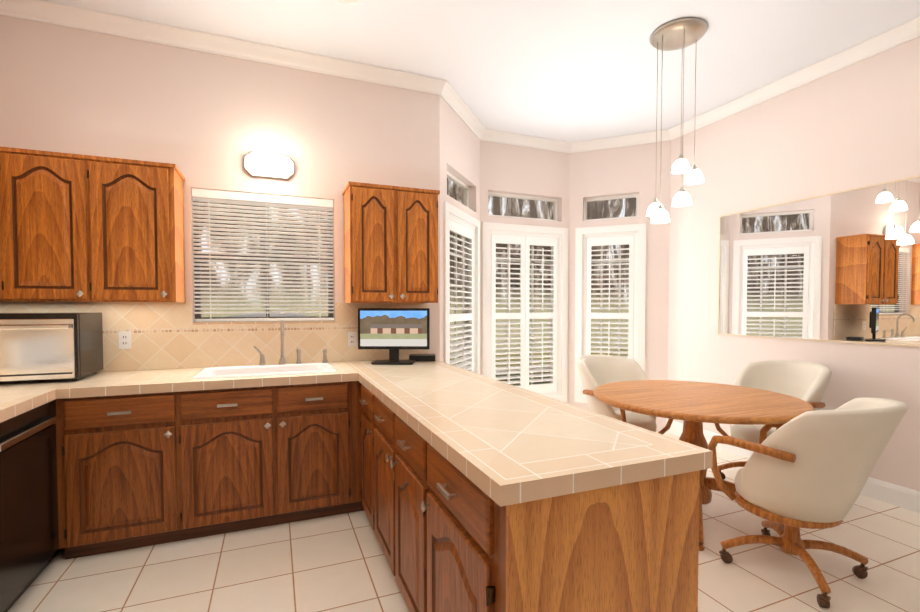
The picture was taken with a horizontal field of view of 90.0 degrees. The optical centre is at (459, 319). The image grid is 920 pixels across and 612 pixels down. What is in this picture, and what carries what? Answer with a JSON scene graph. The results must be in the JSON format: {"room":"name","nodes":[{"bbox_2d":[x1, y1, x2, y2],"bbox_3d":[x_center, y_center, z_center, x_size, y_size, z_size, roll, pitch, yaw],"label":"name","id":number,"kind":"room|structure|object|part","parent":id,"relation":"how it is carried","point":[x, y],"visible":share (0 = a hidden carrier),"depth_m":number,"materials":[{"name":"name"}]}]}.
{"room":"kitchen","nodes":[
{"label":"kitchen","id":0,"kind":"room"},
{"bbox_2d":[0,15,455,361],"bbox_3d":[-1.541,-0.346,3.389,3.088,3.170,0.226,-1,2,-22],"label":"wall","id":1,"kind":"structure","parent":0,"point":[198,119],"depth_m":3.19,"materials":[{"name":"paint"}]},
{"bbox_2d":[0,146,184,301],"bbox_3d":[-2.180,-0.530,2.799,0.835,0.842,0.370,-1,2,-22],"label":"upper cabinet","id":2,"kind":"object","parent":1,"relation":"attached to","point":[176,178],"depth_m":2.65,"materials":[{"name":"brown wood"}]},
{"bbox_2d":[0,245,1,298],"bbox_3d":[-2.418,-0.504,2.276,0.020,0.796,0.470,-1,2,-22],"label":"door","id":3,"kind":"structure","parent":2,"relation":"attached to","point":[0,276],"depth_m":2.50,"materials":[{"name":"brown wood"}]},
{"bbox_3d":[-2.174,-0.151,2.628,0.042,0.042,0.029,-1,2,-22],"label":"cabinet knob","id":4,"kind":"part","parent":2,"relation":"part of","materials":[{"name":"silver metal"}]},
{"bbox_3d":[-2.139,-0.515,2.655,0.009,0.694,0.026,-1,2,-22],"label":"cabinet hinge","id":5,"kind":"part","parent":2,"relation":"part of","materials":[{"name":"brown wood"}]},
{"bbox_3d":[-1.794,-0.155,2.782,0.042,0.042,0.029,-1,2,-22],"label":"cabinet knob","id":6,"kind":"part","parent":2,"relation":"part of","materials":[{"name":"silver metal"}]},
{"bbox_2d":[0,302,427,371],"bbox_3d":[-1.588,0.103,3.247,2.856,0.449,0.016,-1,2,-22],"label":"backsplash","id":7,"kind":"structure","parent":1,"relation":"attached to","point":[167,335],"depth_m":3.16,"materials":[{"name":"tile"}]},
{"bbox_2d":[118,331,130,348],"bbox_3d":[-2.187,0.133,2.998,0.070,0.114,0.006,-1,2,-22],"label":"electrical outlet","id":8,"kind":"object","parent":7,"relation":"attached to","point":[126,340],"visible":1,"depth_m":3.00,"materials":[{"name":"white plastic"}]},
{"bbox_2d":[347,332,356,346],"bbox_3d":[-0.832,0.150,3.547,0.070,0.114,0.006,-1,2,-22],"label":"electrical outlet","id":9,"kind":"object","parent":7,"relation":"attached to","point":[353,339],"visible":1,"depth_m":3.54,"materials":[{"name":"white plastic"}]},
{"bbox_2d":[192,188,334,324],"bbox_3d":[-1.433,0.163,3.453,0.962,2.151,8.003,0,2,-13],"label":"window blind","id":10,"kind":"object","parent":1,"relation":"in","point":[267,201],"depth_m":3.35,"materials":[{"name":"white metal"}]},
{"bbox_3d":[-1.412,0.019,3.377,0.948,0.016,0.112,-1,2,-22],"label":"sill","id":11,"kind":"part","parent":10,"relation":"part of","materials":[{"name":"tile"}]},
{"bbox_2d":[244,152,293,179],"bbox_3d":[-1.355,-1.103,3.270,0.330,0.170,0.088,-1,2,-22],"label":"light","id":12,"kind":"object","parent":1,"relation":"attached to","point":[266,165],"visible":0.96,"depth_m":3.24,"materials":[{"name":"white glass"}]},
{"bbox_2d":[342,181,439,302],"bbox_3d":[-0.524,-0.549,3.484,0.674,0.842,0.341,-1,2,-22],"label":"upper cabinet","id":13,"kind":"object","parent":1,"relation":"attached to","point":[391,232],"depth_m":3.32,"materials":[{"name":"brown wood"}]},
{"bbox_2d":[7,431,919,611],"bbox_3d":[0.672,1.361,1.249,6.190,0.120,7.800,-1,2,-22],"label":"floor","id":14,"kind":"structure","parent":0,"point":[336,563],"depth_m":2.32,"materials":[{"name":"tile"}]},
{"bbox_2d":[0,400,60,611],"bbox_3d":[-2.243,0.849,1.964,0.692,0.863,0.690,-1,2,-22],"label":"dishwasher","id":15,"kind":"object","parent":14,"relation":"on","point":[29,538],"depth_m":2.08,"materials":[{"name":"black metal"}]},
{"bbox_3d":[-2.286,1.244,1.958,0.600,0.075,0.690,-1,2,-22],"label":"dishwasher toe kick","id":16,"kind":"part","parent":15,"relation":"part of","materials":[{"name":"black metal"}]},
{"bbox_3d":[-1.938,0.501,2.067,0.042,0.030,0.560,-1,2,-22],"label":"dishwasher handle","id":17,"kind":"part","parent":15,"relation":"part of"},
{"bbox_2d":[49,501,363,562],"bbox_3d":[-0.974,1.252,1.681,2.856,0.075,3.441,-1,2,-22],"label":"toe kick","id":18,"kind":"object","parent":14,"relation":"on","point":[142,541],"visible":0.1,"depth_m":2.67,"materials":[{"name":"brown wood"}]},
{"bbox_2d":[54,381,361,548],"bbox_3d":[-1.485,0.783,2.944,2.866,0.790,0.693,-1,2,-22],"label":"base cabinet","id":19,"kind":"object","parent":14,"relation":"on","point":[355,410],"depth_m":2.61,"materials":[{"name":"brown wood"}]},
{"bbox_2d":[0,385,63,422],"bbox_3d":[-2.244,0.392,1.907,0.690,0.050,0.620,-1,2,-22],"label":"countertop","id":20,"kind":"structure","parent":19,"relation":"on","point":[18,398],"depth_m":2.17,"materials":[{"name":"tile"}]},
{"bbox_2d":[0,372,99,384],"bbox_3d":[-2.501,0.374,2.542,0.690,0.050,0.390,-1,2,-22],"label":"countertop","id":21,"kind":"structure","parent":19,"relation":"on","point":[33,382],"depth_m":2.59,"materials":[{"name":"tile"}]},
{"bbox_3d":[-2.052,0.894,2.386,0.009,0.484,0.026,-1,2,-22],"label":"cabinet hinge","id":22,"kind":"part","parent":19,"relation":"part of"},
{"bbox_3d":[-1.810,0.495,2.447,0.105,0.016,0.032,-1,2,-22],"label":"cabinet pull","id":23,"kind":"part","parent":19,"relation":"part of","materials":[{"name":"silver metal"}]},
{"bbox_3d":[-1.820,0.494,2.471,0.495,0.152,0.020,-1,2,-22],"label":"cabinet drawer","id":24,"kind":"part","parent":19,"relation":"part of","materials":[{"name":"brown wood"}]},
{"bbox_3d":[-1.609,0.631,2.534,0.042,0.042,0.029,-1,2,-22],"label":"cabinet knob","id":25,"kind":"part","parent":19,"relation":"part of","materials":[{"name":"silver metal"}]},
{"bbox_2d":[0,361,357,398],"bbox_3d":[-1.795,0.366,2.817,2.204,0.050,0.673,-1,2,-22],"label":"countertop","id":26,"kind":"structure","parent":19,"relation":"on","point":[113,383],"depth_m":2.66,"materials":[{"name":"tile"}]},
{"bbox_2d":[0,312,102,381],"bbox_3d":[-2.469,0.154,2.619,0.590,0.384,0.440,-1,2,-22],"label":"microwave","id":27,"kind":"object","parent":26,"relation":"on","point":[43,346],"visible":1,"depth_m":2.51,"materials":[{"name":"black"}]},
{"bbox_3d":[-2.341,0.298,2.481,0.400,0.010,0.002,-1,2,-22],"label":"glass","id":28,"kind":"part","parent":27,"relation":"part of","materials":[{"name":"black"}]},
{"bbox_2d":[192,362,336,378],"bbox_3d":[-1.265,0.418,3.039,0.824,0.193,0.484,-1,2,-22],"label":"sink basin","id":29,"kind":"object","parent":26,"relation":"in","point":[249,370],"visible":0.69,"depth_m":3.11,"materials":[{"name":"white ceramic"}]},
{"bbox_2d":[254,320,327,365],"bbox_3d":[-1.169,0.159,3.200,0.494,0.316,0.211,-1,2,-22],"label":"faucet set","id":30,"kind":"object","parent":26,"relation":"on","point":[282,361],"visible":1,"depth_m":3.24,"materials":[{"name":"silver metal"}]},
{"bbox_3d":[-1.570,0.888,2.581,0.009,0.484,0.026,-1,2,-22],"label":"cabinet hinge","id":31,"kind":"part","parent":19,"relation":"part of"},
{"bbox_3d":[-1.345,0.488,2.663,0.480,0.152,0.020,-1,2,-22],"label":"cabinet drawer","id":32,"kind":"part","parent":19,"relation":"part of","materials":[{"name":"brown wood"}]},
{"bbox_3d":[-1.335,0.489,2.639,0.105,0.016,0.032,-1,2,-22],"label":"cabinet pull","id":33,"kind":"part","parent":19,"relation":"part of","materials":[{"name":"silver metal"}]},
{"bbox_3d":[-0.904,0.483,2.841,0.420,0.152,0.020,-1,2,-22],"label":"cabinet drawer","id":34,"kind":"part","parent":19,"relation":"part of","materials":[{"name":"brown wood"}]},
{"bbox_3d":[-0.894,0.484,2.817,0.105,0.016,0.032,-1,2,-22],"label":"cabinet pull","id":35,"kind":"part","parent":19,"relation":"part of","materials":[{"name":"silver metal"}]},
{"bbox_2d":[358,381,699,611],"bbox_3d":[0.010,0.842,2.168,0.687,0.865,2.011,-1,2,-22],"label":"base cabinet","id":36,"kind":"object","parent":14,"relation":"on","point":[629,547],"depth_m":1.30,"materials":[{"name":"brown wood"}]},
{"bbox_3d":[-0.545,0.487,2.728,0.020,0.152,0.370,-1,2,-22],"label":"cabinet drawer","id":37,"kind":"part","parent":36,"relation":"part of","materials":[{"name":"brown wood"}]},
{"bbox_3d":[-0.406,0.498,2.315,0.032,0.016,0.105,-1,2,-22],"label":"cabinet pull","id":38,"kind":"part","parent":36,"relation":"part of","materials":[{"name":"silver metal"}]},
{"bbox_3d":[-0.382,0.498,2.325,0.020,0.152,0.440,-1,2,-22],"label":"cabinet drawer","id":39,"kind":"part","parent":36,"relation":"part of","materials":[{"name":"brown wood"}]},
{"bbox_3d":[-0.334,0.642,2.143,0.029,0.042,0.042,-1,2,-22],"label":"cabinet knob","id":40,"kind":"part","parent":36,"relation":"part of","materials":[{"name":"silver metal"}]},
{"bbox_3d":[-0.300,0.645,2.060,0.029,0.042,0.042,-1,2,-22],"label":"cabinet knob","id":41,"kind":"part","parent":36,"relation":"part of","materials":[{"name":"silver metal"}]},
{"bbox_3d":[-0.230,0.511,1.879,0.032,0.016,0.105,-1,2,-22],"label":"cabinet pull","id":42,"kind":"part","parent":36,"relation":"part of","materials":[{"name":"silver metal"}]},
{"bbox_3d":[-0.206,0.511,1.889,0.020,0.152,0.440,-1,2,-22],"label":"cabinet drawer","id":43,"kind":"part","parent":36,"relation":"part of","materials":[{"name":"brown wood"}]},
{"bbox_3d":[-0.124,0.657,1.625,0.029,0.042,0.042,-1,2,-22],"label":"cabinet knob","id":44,"kind":"part","parent":36,"relation":"part of","materials":[{"name":"silver metal"}]},
{"bbox_3d":[-0.041,0.524,1.411,0.032,0.016,0.105,-1,2,-22],"label":"cabinet pull","id":45,"kind":"part","parent":36,"relation":"part of","materials":[{"name":"silver metal"}]},
{"bbox_3d":[-0.017,0.524,1.421,0.020,0.152,0.510,-1,2,-22],"label":"cabinet drawer","id":46,"kind":"part","parent":36,"relation":"part of","materials":[{"name":"brown wood"}]},
{"bbox_3d":[0.078,0.928,1.192,0.026,0.484,0.009,-1,2,-22],"label":"cabinet hinge","id":47,"kind":"part","parent":36,"relation":"part of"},
{"bbox_2d":[343,359,712,506],"bbox_3d":[-0.081,0.377,2.443,0.694,0.050,2.653,-1,2,-22],"label":"countertop","id":48,"kind":"structure","parent":36,"relation":"on","point":[500,443],"depth_m":1.49,"materials":[{"name":"tile"}]},
{"bbox_2d":[358,308,429,364],"bbox_3d":[-0.491,0.119,3.409,0.530,0.408,0.180,0,2,1],"label":"tv","id":49,"kind":"object","parent":48,"relation":"on","point":[393,330],"visible":1,"depth_m":3.39,"materials":[{"name":"black plastic"}]},
{"bbox_2d":[409,354,435,360],"bbox_3d":[-0.293,0.295,3.591,0.200,0.044,0.140,0,2,-2],"label":"cable box","id":50,"kind":"object","parent":48,"relation":"on","point":[423,357],"visible":0.85,"depth_m":3.52,"materials":[{"name":"black plastic"}]},
{"bbox_3d":[0.409,0.869,1.252,0.635,0.865,0.012,-1,2,-22],"label":"cabinet end panel","id":51,"kind":"part","parent":36,"relation":"part of","materials":[{"name":"brown wood"}]},
{"bbox_2d":[576,355,673,433],"bbox_3d":[1.283,0.771,3.753,0.642,0.913,0.692,-1,2,-25],"label":"chair","id":52,"kind":"object","parent":14,"relation":"on","point":[595,371],"visible":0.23,"depth_m":3.81,"materials":[{"name":"beige leather"}]},
{"bbox_2d":[593,380,814,550],"bbox_3d":[1.506,0.868,2.975,1.240,0.768,1.240,-1,2,-22],"label":"dining table","id":53,"kind":"object","parent":14,"relation":"on","point":[694,405],"visible":0.73,"depth_m":2.81,"materials":[{"name":"brown wood"}]},
{"bbox_2d":[714,360,831,479],"bbox_3d":[2.357,0.779,3.447,0.692,0.913,0.642,-1,2,-22],"label":"chair","id":54,"kind":"object","parent":14,"relation":"on","point":[806,381],"visible":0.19,"depth_m":3.52,"materials":[{"name":"beige leather"}]},
{"bbox_2d":[708,397,907,607],"bbox_3d":[1.718,0.814,2.266,0.642,0.913,0.692,-1,2,-32],"label":"chair","id":55,"kind":"object","parent":14,"relation":"on","point":[810,469],"visible":0.98,"depth_m":2.09,"materials":[{"name":"beige leather"}]},
{"bbox_2d":[456,114,503,374],"bbox_3d":[-0.067,-0.374,4.386,0.690,3.170,0.600,-1,2,-22],"label":"wall","id":56,"kind":"structure","parent":0,"point":[479,163],"depth_m":4.80,"materials":[{"name":"paint"}]},
{"bbox_2d":[444,171,479,373],"bbox_3d":[-0.030,-0.197,4.377,0.158,2.325,0.957,1,2,20],"label":"bay window","id":57,"kind":"structure","parent":56,"relation":"in","point":[465,226],"depth_m":4.49,"materials":[{"name":"white wood"}]},
{"bbox_3d":[-0.070,-0.244,4.390,0.519,2.190,0.571,-1,2,-22],"label":"glass","id":58,"kind":"part","parent":57,"relation":"part of","materials":[{"name":"clear glass"}]},
{"bbox_3d":[-0.079,-0.235,4.394,0.583,2.250,0.634,-1,2,-22],"label":"sash","id":59,"kind":"part","parent":57,"relation":"part of","materials":[{"name":"white wood"}]},
{"bbox_2d":[482,192,567,401],"bbox_3d":[0.704,-0.218,5.114,1.070,2.325,0.158,-1,2,-22],"label":"bay window","id":60,"kind":"structure","parent":56,"relation":"in","point":[524,237],"depth_m":5.09,"materials":[{"name":"white wood"}]},
{"bbox_3d":[0.684,-0.267,5.160,0.880,2.190,0.024,-1,2,-22],"label":"glass","id":61,"kind":"part","parent":60,"relation":"part of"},
{"bbox_2d":[42,0,919,142],"bbox_3d":[0.672,-1.927,1.155,5.990,0.120,7.600,-1,2,-22],"label":"ceiling","id":62,"kind":"structure","parent":0,"point":[571,71],"depth_m":3.19,"materials":[{"name":"paint"}]},
{"bbox_2d":[337,0,362,4],"bbox_3d":[-0.655,-1.907,2.690,0.189,0.008,0.189,1,2,23],"label":"recessed light","id":63,"kind":"object","parent":62,"relation":"in","point":[351,2],"visible":1,"depth_m":2.73,"materials":[{"name":"white"}]},
{"bbox_2d":[646,18,707,223],"bbox_3d":[1.459,-1.289,3.100,0.362,1.264,0.352,-1,2,-22],"label":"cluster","id":64,"kind":"object","parent":62,"relation":"hanging from","point":[681,33],"visible":1,"depth_m":3.06,"materials":[{"name":"silver metal"}]},
{"bbox_2d":[580,148,611,409],"bbox_3d":[1.503,-0.395,5.086,0.134,3.170,0.300,-1,2,-22],"label":"wall","id":65,"kind":"structure","parent":0,"point":[595,165],"depth_m":5.12,"materials":[{"name":"paint"}]},
{"bbox_2d":[574,194,645,402],"bbox_3d":[1.679,-0.219,5.150,0.740,2.325,0.158,1,2,23],"label":"bay window","id":66,"kind":"structure","parent":65,"relation":"in","point":[633,236],"depth_m":5.11,"materials":[{"name":"white wood"}]},
{"bbox_3d":[1.699,-0.258,5.196,0.456,2.250,0.456,-1,2,-22],"label":"sash","id":67,"kind":"part","parent":66,"relation":"part of","materials":[{"name":"white wood"}]},
{"bbox_3d":[1.695,-0.267,5.186,0.392,2.190,0.392,-1,2,-22],"label":"glass","id":68,"kind":"part","parent":66,"relation":"part of","materials":[{"name":"clear glass"}]},
{"bbox_2d":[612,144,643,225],"bbox_3d":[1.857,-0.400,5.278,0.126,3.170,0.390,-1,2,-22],"label":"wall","id":69,"kind":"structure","parent":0,"point":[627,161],"depth_m":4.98,"materials":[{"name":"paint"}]},
{"bbox_2d":[644,36,919,490],"bbox_3d":[3.444,-0.305,1.989,0.180,3.170,6.900,-1,2,-22],"label":"wall","id":70,"kind":"structure","parent":0,"point":[856,125],"depth_m":3.76,"materials":[{"name":"paint"}]},
{"bbox_2d":[0,0,919,152],"bbox_3d":[0.682,-1.818,1.135,5.586,0.093,7.146,-1,2,-22],"label":"crown molding","id":71,"kind":"structure","parent":70,"relation":"attached to","point":[79,18],"depth_m":3.36,"materials":[{"name":"white"}]},
{"bbox_2d":[666,419,919,512],"bbox_3d":[3.399,1.213,1.934,0.014,0.138,6.390,-1,2,-22],"label":"baseboard","id":72,"kind":"structure","parent":70,"relation":"attached to","point":[895,495],"depth_m":3.17,"materials":[{"name":"white"}]},
{"bbox_2d":[717,175,919,346],"bbox_3d":[2.974,-0.376,2.946,0.009,1.109,2.934,-1,2,-22],"label":"mirror glass","id":73,"kind":"object","parent":70,"relation":"attached to","point":[844,266],"depth_m":3.45,"materials":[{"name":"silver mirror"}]},
{"label":"outside","id":74,"kind":"structure","parent":0,"visible":0},
{"bbox_2d":[200,178,635,354],"bbox_3d":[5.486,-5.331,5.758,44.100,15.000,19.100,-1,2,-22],"label":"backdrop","id":75,"kind":"structure","parent":74,"point":[593,205],"depth_m":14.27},
{"bbox_2d":[450,349,627,385],"bbox_3d":[3.690,1.260,10.520,44.000,0.150,9.080,-1,2,-22],"label":"lawn","id":76,"kind":"structure","parent":74,"point":[543,382],"depth_m":12.22,"materials":[{"name":"yellow"}]}
]}

